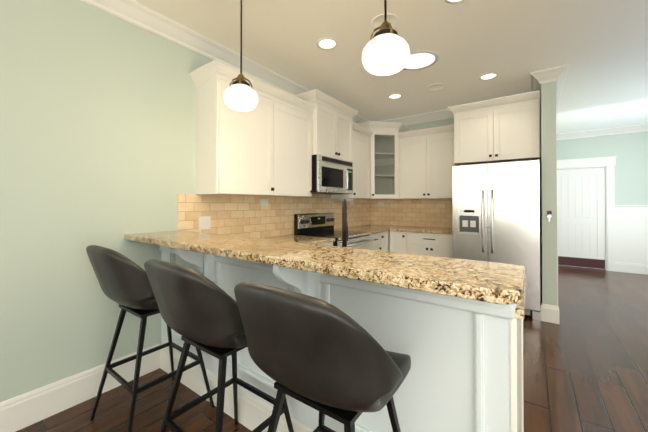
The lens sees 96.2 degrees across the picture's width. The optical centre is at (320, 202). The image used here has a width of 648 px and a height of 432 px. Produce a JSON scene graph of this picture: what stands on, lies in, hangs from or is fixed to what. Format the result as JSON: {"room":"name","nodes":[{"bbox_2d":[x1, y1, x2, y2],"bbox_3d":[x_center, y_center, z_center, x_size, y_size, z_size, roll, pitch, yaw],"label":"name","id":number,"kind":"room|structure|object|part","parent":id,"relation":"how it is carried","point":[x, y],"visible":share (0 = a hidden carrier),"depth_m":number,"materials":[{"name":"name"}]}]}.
{"room":"kitchen","nodes":[
{"label":"kitchen","id":0,"kind":"room"},
{"bbox_2d":[0,0,212,401],"bbox_3d":[-1.807,-0.071,1.671,0.120,2.740,9.320,0,0,36],"label":"wall","id":1,"kind":"structure","parent":0,"point":[97,127],"depth_m":1.89,"materials":[{"name":"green paint"}]},
{"bbox_2d":[0,343,159,431],"bbox_3d":[-2.880,1.193,0.074,0.016,0.190,5.488,0,0,36],"label":"baseboard","id":2,"kind":"structure","parent":1,"relation":"attached to","point":[22,411],"depth_m":1.82,"materials":[{"name":"white paint"}]},
{"bbox_2d":[80,0,368,123],"bbox_3d":[-1.755,-1.381,1.568,0.095,0.122,9.200,0,0,36],"label":"crown molding","id":3,"kind":"structure","parent":1,"relation":"attached to","point":[133,12],"depth_m":2.45,"materials":[{"name":"white paint"}]},
{"bbox_2d":[193,61,280,195],"bbox_3d":[-0.759,-0.591,2.732,0.330,1.050,0.682,0,0,36],"label":"upper cabinet","id":4,"kind":"object","parent":1,"relation":"attached to","point":[273,141],"depth_m":2.52,"materials":[{"name":"white paint"}]},
{"bbox_2d":[260,199,267,205],"bbox_3d":[-0.613,0.004,3.183,0.007,0.070,0.115,0,0,36],"label":"electrical outlet plate","id":5,"kind":"object","parent":1,"relation":"attached to","point":[263,202],"depth_m":3.18,"materials":[{"name":"white plastic"}]},
{"bbox_2d":[178,194,369,238],"bbox_3d":[-0.133,0.072,3.859,0.010,0.716,3.569,0,0,36],"label":"backsplash","id":6,"kind":"structure","parent":1,"relation":"attached to","point":[243,216],"depth_m":3.10,"materials":[{"name":"tile"}]},
{"bbox_2d":[199,216,210,229],"bbox_3d":[-1.032,0.185,2.602,0.012,0.115,0.115,0,0,36],"label":"electrical outlet plate","id":7,"kind":"object","parent":6,"relation":"attached to","point":[204,222],"depth_m":2.60,"materials":[{"name":"white plastic"}]},
{"bbox_2d":[269,92,312,196],"bbox_3d":[-0.427,-0.588,3.188,0.330,1.050,0.682,0,0,36],"label":"upper cabinet","id":8,"kind":"object","parent":1,"relation":"attached to","point":[296,115],"depth_m":3.15,"materials":[{"name":"white paint"}]},
{"bbox_2d":[297,89,340,158],"bbox_3d":[-0.060,-0.910,3.648,0.385,0.720,0.483,0,0,36],"label":"upper cabinet","id":9,"kind":"object","parent":1,"relation":"attached to","point":[326,110],"depth_m":3.49,"materials":[{"name":"white paint"}]},
{"bbox_2d":[312,154,352,194],"bbox_3d":[0.071,-0.329,3.748,0.471,0.433,0.790,0,0,36],"label":"microwave","id":10,"kind":"object","parent":9,"relation":"attached to","point":[331,175],"visible":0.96,"depth_m":3.54,"materials":[{"name":"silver metal"}]},
{"bbox_2d":[341,104,352,161],"bbox_3d":[0.156,-0.908,3.944,0.385,0.720,0.483,0,0,36],"label":"upper cabinet","id":11,"kind":"object","parent":1,"relation":"attached to","point":[346,112],"depth_m":3.90,"materials":[{"name":"white paint"}]},
{"bbox_2d":[331,124,372,200],"bbox_3d":[0.458,-0.561,4.403,0.330,1.087,0.687,0,0,36],"label":"upper cabinet","id":12,"kind":"object","parent":1,"relation":"attached to","point":[362,138],"depth_m":4.35,"materials":[{"name":"white paint"}]},
{"bbox_3d":[0.340,-0.035,4.212,0.240,0.033,0.245,0,0,36],"label":"under-cabinet bracket","id":13,"kind":"part","parent":12,"relation":"part of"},
{"bbox_2d":[369,124,400,195],"bbox_3d":[1.021,-0.629,4.626,0.341,1.014,0.341,0,0,36],"label":"upper cabinet","id":14,"kind":"object","parent":1,"relation":"attached to","point":[386,141],"depth_m":4.65,"materials":[{"name":"white paint"}]},
{"bbox_2d":[16,265,647,431],"bbox_3d":[1.676,1.344,0.907,7.000,0.100,12.800,0,0,36],"label":"floor","id":15,"kind":"structure","parent":0,"point":[585,364],"depth_m":2.12,"materials":[{"name":"brown wood"}]},
{"bbox_2d":[86,245,214,431],"bbox_3d":[-1.041,0.768,1.766,0.535,1.067,0.570,0,0,36],"label":"bar stool","id":16,"kind":"object","parent":15,"relation":"on","point":[124,282],"visible":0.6,"depth_m":1.55,"materials":[{"name":"black leather"}]},
{"bbox_3d":[-1.056,0.423,1.747,0.557,0.381,0.522,0,0,36],"label":"seat","id":17,"kind":"part","parent":16,"relation":"part of","materials":[{"name":"grey leather"}]},
{"bbox_2d":[144,259,293,431],"bbox_3d":[-0.459,0.766,1.342,0.535,1.067,0.570,0,0,36],"label":"bar stool","id":18,"kind":"object","parent":15,"relation":"on","point":[198,310],"visible":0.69,"depth_m":1.12,"materials":[{"name":"black leather"}]},
{"bbox_3d":[-0.474,0.420,1.324,0.557,0.381,0.522,0,0,36],"label":"seat","id":19,"kind":"part","parent":18,"relation":"part of","materials":[{"name":"grey leather"}]},
{"bbox_2d":[234,282,410,431],"bbox_3d":[0.026,0.763,0.989,0.535,1.067,0.570,0,0,36],"label":"bar stool","id":20,"kind":"object","parent":15,"relation":"on","point":[323,358],"visible":1,"depth_m":0.75,"materials":[{"name":"black leather"}]},
{"bbox_2d":[125,230,525,431],"bbox_3d":[-0.162,0.766,1.813,2.364,1.068,1.014,0,0,36],"label":"peninsula bar","id":21,"kind":"object","parent":15,"relation":"on","point":[452,328],"visible":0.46,"depth_m":1.13,"materials":[{"name":"beige stone"}]},
{"bbox_2d":[319,242,332,245],"bbox_3d":[-0.343,0.870,3.053,0.607,0.876,0.828,0,0,36],"label":"base cabinet","id":22,"kind":"object","parent":15,"relation":"on","point":[330,243],"depth_m":3.15,"materials":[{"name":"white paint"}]},
{"bbox_2d":[262,199,526,318],"bbox_3d":[-0.056,0.204,1.966,2.358,0.437,0.598,0,0,36],"label":"countertop","id":23,"kind":"structure","parent":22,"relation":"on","point":[519,309],"depth_m":1.39,"materials":[{"name":"stone"}]},
{"bbox_2d":[342,199,348,246],"bbox_3d":[0.164,0.184,1.630,0.206,0.402,0.216,0,0,36],"label":"faucet","id":24,"kind":"object","parent":23,"relation":"on","point":[345,237],"depth_m":1.55,"materials":[{"name":"grey metal"}]},
{"bbox_2d":[294,213,373,249],"bbox_3d":[0.198,0.729,3.657,0.718,1.168,0.778,0,0,36],"label":"range","id":25,"kind":"object","parent":15,"relation":"on","point":[317,224],"visible":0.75,"depth_m":3.65,"materials":[{"name":"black metal"}]},
{"bbox_2d":[371,233,378,250],"bbox_3d":[0.510,0.878,4.225,0.607,0.876,0.501,0,0,36],"label":"base cabinet","id":26,"kind":"object","parent":15,"relation":"on","point":[375,244],"depth_m":4.07,"materials":[{"name":"white paint"}]},
{"bbox_2d":[379,231,390,251],"bbox_3d":[0.725,0.880,4.462,0.676,0.876,0.397,0,0,36],"label":"base cabinet","id":27,"kind":"object","parent":15,"relation":"on","point":[384,237],"depth_m":4.37,"materials":[{"name":"white paint"}]},
{"bbox_2d":[391,231,410,253],"bbox_3d":[1.337,0.881,4.570,0.364,0.876,0.676,0,0,36],"label":"base cabinet","id":28,"kind":"object","parent":15,"relation":"on","point":[400,241],"depth_m":4.34,"materials":[{"name":"white paint"}]},
{"bbox_2d":[411,232,452,257],"bbox_3d":[1.690,0.879,4.356,0.724,0.876,0.607,0,0,36],"label":"base cabinet","id":29,"kind":"object","parent":15,"relation":"on","point":[431,244],"depth_m":4.07,"materials":[{"name":"white paint"}]},
{"bbox_2d":[452,159,539,320],"bbox_3d":[2.259,0.419,3.741,0.890,1.787,0.872,0,0,36],"label":"refrigerator","id":30,"kind":"object","parent":15,"relation":"on","point":[496,212],"visible":0.62,"depth_m":3.40,"materials":[{"name":"silver metal"}]},
{"bbox_2d":[134,0,647,133],"bbox_3d":[1.676,-1.496,0.926,7.000,0.100,12.800,0,0,36],"label":"ceiling","id":31,"kind":"structure","parent":0,"point":[599,48],"depth_m":2.68,"materials":[{"name":"paint"}]},
{"bbox_2d":[223,0,257,110],"bbox_3d":[-0.494,-1.009,1.816,0.210,0.863,0.210,0,0,36],"label":"pendant light","id":32,"kind":"object","parent":31,"relation":"hanging from","point":[240,94],"visible":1,"depth_m":1.76,"materials":[{"name":"white glass"}]},
{"bbox_3d":[-0.494,-0.654,1.814,0.210,0.154,0.210,0,0,36],"label":"globe","id":33,"kind":"part","parent":32,"relation":"part of","materials":[{"name":"white glass"}]},
{"bbox_2d":[316,38,337,49],"bbox_3d":[0.062,-1.431,2.624,0.194,0.007,0.196,0,0,36],"label":"recessed light","id":34,"kind":"object","parent":31,"relation":"in","point":[324,43],"depth_m":2.63,"materials":[{"name":"white paint"}]},
{"bbox_2d":[371,13,397,29],"bbox_3d":[0.510,-1.433,2.309,0.207,0.007,0.210,0,0,36],"label":"recessed light","id":35,"kind":"object","parent":31,"relation":"in","point":[378,20],"depth_m":2.30,"materials":[{"name":"white paint"}]},
{"bbox_2d":[362,0,409,75],"bbox_3d":[0.290,-1.012,1.295,0.210,0.863,0.210,0,0,36],"label":"pendant light","id":36,"kind":"object","parent":31,"relation":"hanging from","point":[386,50],"visible":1,"depth_m":1.23,"materials":[{"name":"white glass"}]},
{"bbox_3d":[0.290,-0.658,1.293,0.210,0.154,0.210,0,0,36],"label":"globe","id":37,"kind":"part","parent":36,"relation":"part of","materials":[{"name":"white glass"}]},
{"bbox_2d":[388,93,402,98],"bbox_3d":[1.002,-1.422,3.900,0.186,0.007,0.194,0,0,36],"label":"recessed light","id":38,"kind":"object","parent":31,"relation":"in","point":[392,96],"depth_m":3.92,"materials":[{"name":"white paint"}]},
{"bbox_2d":[402,51,438,69],"bbox_3d":[0.988,-1.429,2.934,0.378,0.007,0.400,0,0,36],"label":"recessed light","id":39,"kind":"object","parent":31,"relation":"in","point":[418,60],"depth_m":2.94,"materials":[{"name":"white paint"}]},
{"bbox_2d":[427,83,444,89],"bbox_3d":[1.430,-1.425,3.590,0.201,0.007,0.213,0,0,36],"label":"smoke detector","id":40,"kind":"object","parent":31,"relation":"in","point":[437,86],"depth_m":3.58,"materials":[{"name":"white paint"}]},
{"bbox_2d":[444,0,464,3],"bbox_3d":[0.953,-1.435,2.066,0.115,0.007,0.086,0,0,36],"label":"recessed light","id":41,"kind":"object","parent":31,"relation":"in","point":[447,1],"depth_m":2.08,"materials":[{"name":"white paint"}]},
{"bbox_2d":[479,72,498,79],"bbox_3d":[1.906,-1.427,3.292,0.186,0.007,0.198,0,0,36],"label":"recessed light","id":42,"kind":"object","parent":31,"relation":"in","point":[487,76],"depth_m":3.30,"materials":[{"name":"white paint"}]},
{"bbox_2d":[407,118,540,301],"bbox_3d":[1.947,-0.051,4.628,2.470,2.740,0.120,0,0,36],"label":"wall","id":43,"kind":"structure","parent":0,"point":[437,123],"depth_m":4.66,"materials":[{"name":"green paint"}]},
{"bbox_2d":[370,199,452,227],"bbox_3d":[1.547,0.192,4.835,1.516,0.488,0.011,0,0,36],"label":"backsplash","id":44,"kind":"structure","parent":43,"relation":"attached to","point":[435,213],"depth_m":4.84,"materials":[{"name":"tile"}]},
{"bbox_2d":[397,128,432,198],"bbox_3d":[1.550,-0.578,4.642,0.498,1.050,0.330,0,0,36],"label":"upper cabinet","id":45,"kind":"object","parent":43,"relation":"attached to","point":[417,145],"depth_m":4.49,"materials":[{"name":"white paint"}]},
{"bbox_2d":[379,109,453,124],"bbox_3d":[1.933,-1.361,4.515,2.350,0.122,0.095,0,0,36],"label":"crown molding","id":46,"kind":"structure","parent":43,"relation":"attached to","point":[442,114],"depth_m":4.70,"materials":[{"name":"white paint"}]},
{"bbox_2d":[433,125,452,198],"bbox_3d":[1.859,-0.579,4.418,0.498,1.050,0.330,0,0,36],"label":"upper cabinet","id":47,"kind":"object","parent":43,"relation":"attached to","point":[443,136],"depth_m":4.26,"materials":[{"name":"white paint"}]},
{"bbox_2d":[453,97,500,164],"bbox_3d":[2.175,-0.889,3.986,0.518,0.757,0.660,0,0,36],"label":"upper cabinet","id":48,"kind":"object","parent":43,"relation":"attached to","point":[477,125],"depth_m":3.71,"materials":[{"name":"white paint"}]},
{"bbox_2d":[501,90,539,161],"bbox_3d":[2.500,-0.891,3.749,0.519,0.757,0.660,0,0,36],"label":"upper cabinet","id":49,"kind":"object","parent":43,"relation":"attached to","point":[520,114],"depth_m":3.44,"materials":[{"name":"white paint"}]},
{"bbox_2d":[540,82,556,305],"bbox_3d":[3.652,-0.050,4.760,0.130,2.740,3.900,0,0,36],"label":"wall","id":50,"kind":"structure","parent":0,"point":[548,202],"depth_m":3.19,"materials":[{"name":"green paint"}]},
{"bbox_2d":[530,69,547,91],"bbox_3d":[2.591,-1.368,3.485,0.115,0.122,0.765,0,0,36],"label":"crown molding","id":51,"kind":"structure","parent":50,"relation":"attached to","point":[540,77],"depth_m":3.21,"materials":[{"name":"white paint"}]},
{"bbox_2d":[547,211,551,220],"bbox_3d":[2.496,0.152,3.172,0.044,0.115,0.026,0,0,36],"label":"bottle opener","id":52,"kind":"object","parent":50,"relation":"attached to","point":[549,214],"visible":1,"depth_m":3.17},
{"bbox_2d":[548,304,559,323],"bbox_3d":[3.318,1.221,4.186,0.036,0.190,2.626,0,0,36],"label":"baseboard","id":53,"kind":"structure","parent":50,"relation":"attached to","point":[555,309],"depth_m":3.14,"materials":[{"name":"white paint"}]},
{"bbox_2d":[548,65,567,110],"bbox_3d":[3.671,-1.360,4.622,0.115,0.122,3.875,0,0,36],"label":"crown molding","id":54,"kind":"structure","parent":50,"relation":"attached to","point":[558,73],"depth_m":3.16,"materials":[{"name":"white paint"}]},
{"bbox_2d":[557,206,559,305],"bbox_3d":[3.337,0.589,4.187,0.030,1.075,2.610,0,0,36],"label":"trim","id":55,"kind":"structure","parent":50,"relation":"attached to","point":[558,207],"depth_m":3.14,"materials":[{"name":"white paint"}]},
{"bbox_2d":[556,131,647,204],"bbox_3d":[6.353,-0.048,5.131,3.800,2.740,0.120,0,0,36],"label":"wall","id":56,"kind":"structure","parent":0,"point":[629,151],"depth_m":5.51,"materials":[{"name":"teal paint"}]},
{"bbox_2d":[557,167,605,269],"bbox_3d":[5.253,0.319,5.915,0.780,1.998,0.044,0,0,36],"label":"door","id":57,"kind":"structure","parent":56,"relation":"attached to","point":[581,218],"depth_m":5.88,"materials":[{"name":"white paint"}]},
{"bbox_2d":[557,156,616,271],"bbox_3d":[5.250,0.225,5.909,1.080,2.205,0.158,0,0,36],"label":"door frame","id":58,"kind":"structure","parent":56,"relation":"attached to","point":[608,163],"depth_m":5.61,"materials":[{"name":"white paint"}]},
{"bbox_2d":[556,124,647,139],"bbox_3d":[6.330,-1.357,5.024,3.700,0.122,0.095,0,0,36],"label":"crown molding","id":59,"kind":"structure","parent":56,"relation":"attached to","point":[644,127],"depth_m":5.64,"materials":[{"name":"white paint"}]},
{"bbox_2d":[615,205,647,263],"bbox_3d":[6.737,0.592,4.754,2.740,1.075,0.030,0,0,36],"label":"wainscoting","id":60,"kind":"structure","parent":56,"relation":"attached to","point":[631,233],"depth_m":5.43,"materials":[{"name":"white paint"}]},
{"bbox_2d":[615,262,647,273],"bbox_3d":[6.741,1.225,4.756,2.740,0.190,0.016,0,0,36],"label":"baseboard","id":61,"kind":"structure","parent":56,"relation":"attached to","point":[636,268],"depth_m":5.43,"materials":[{"name":"white paint"}]}
]}

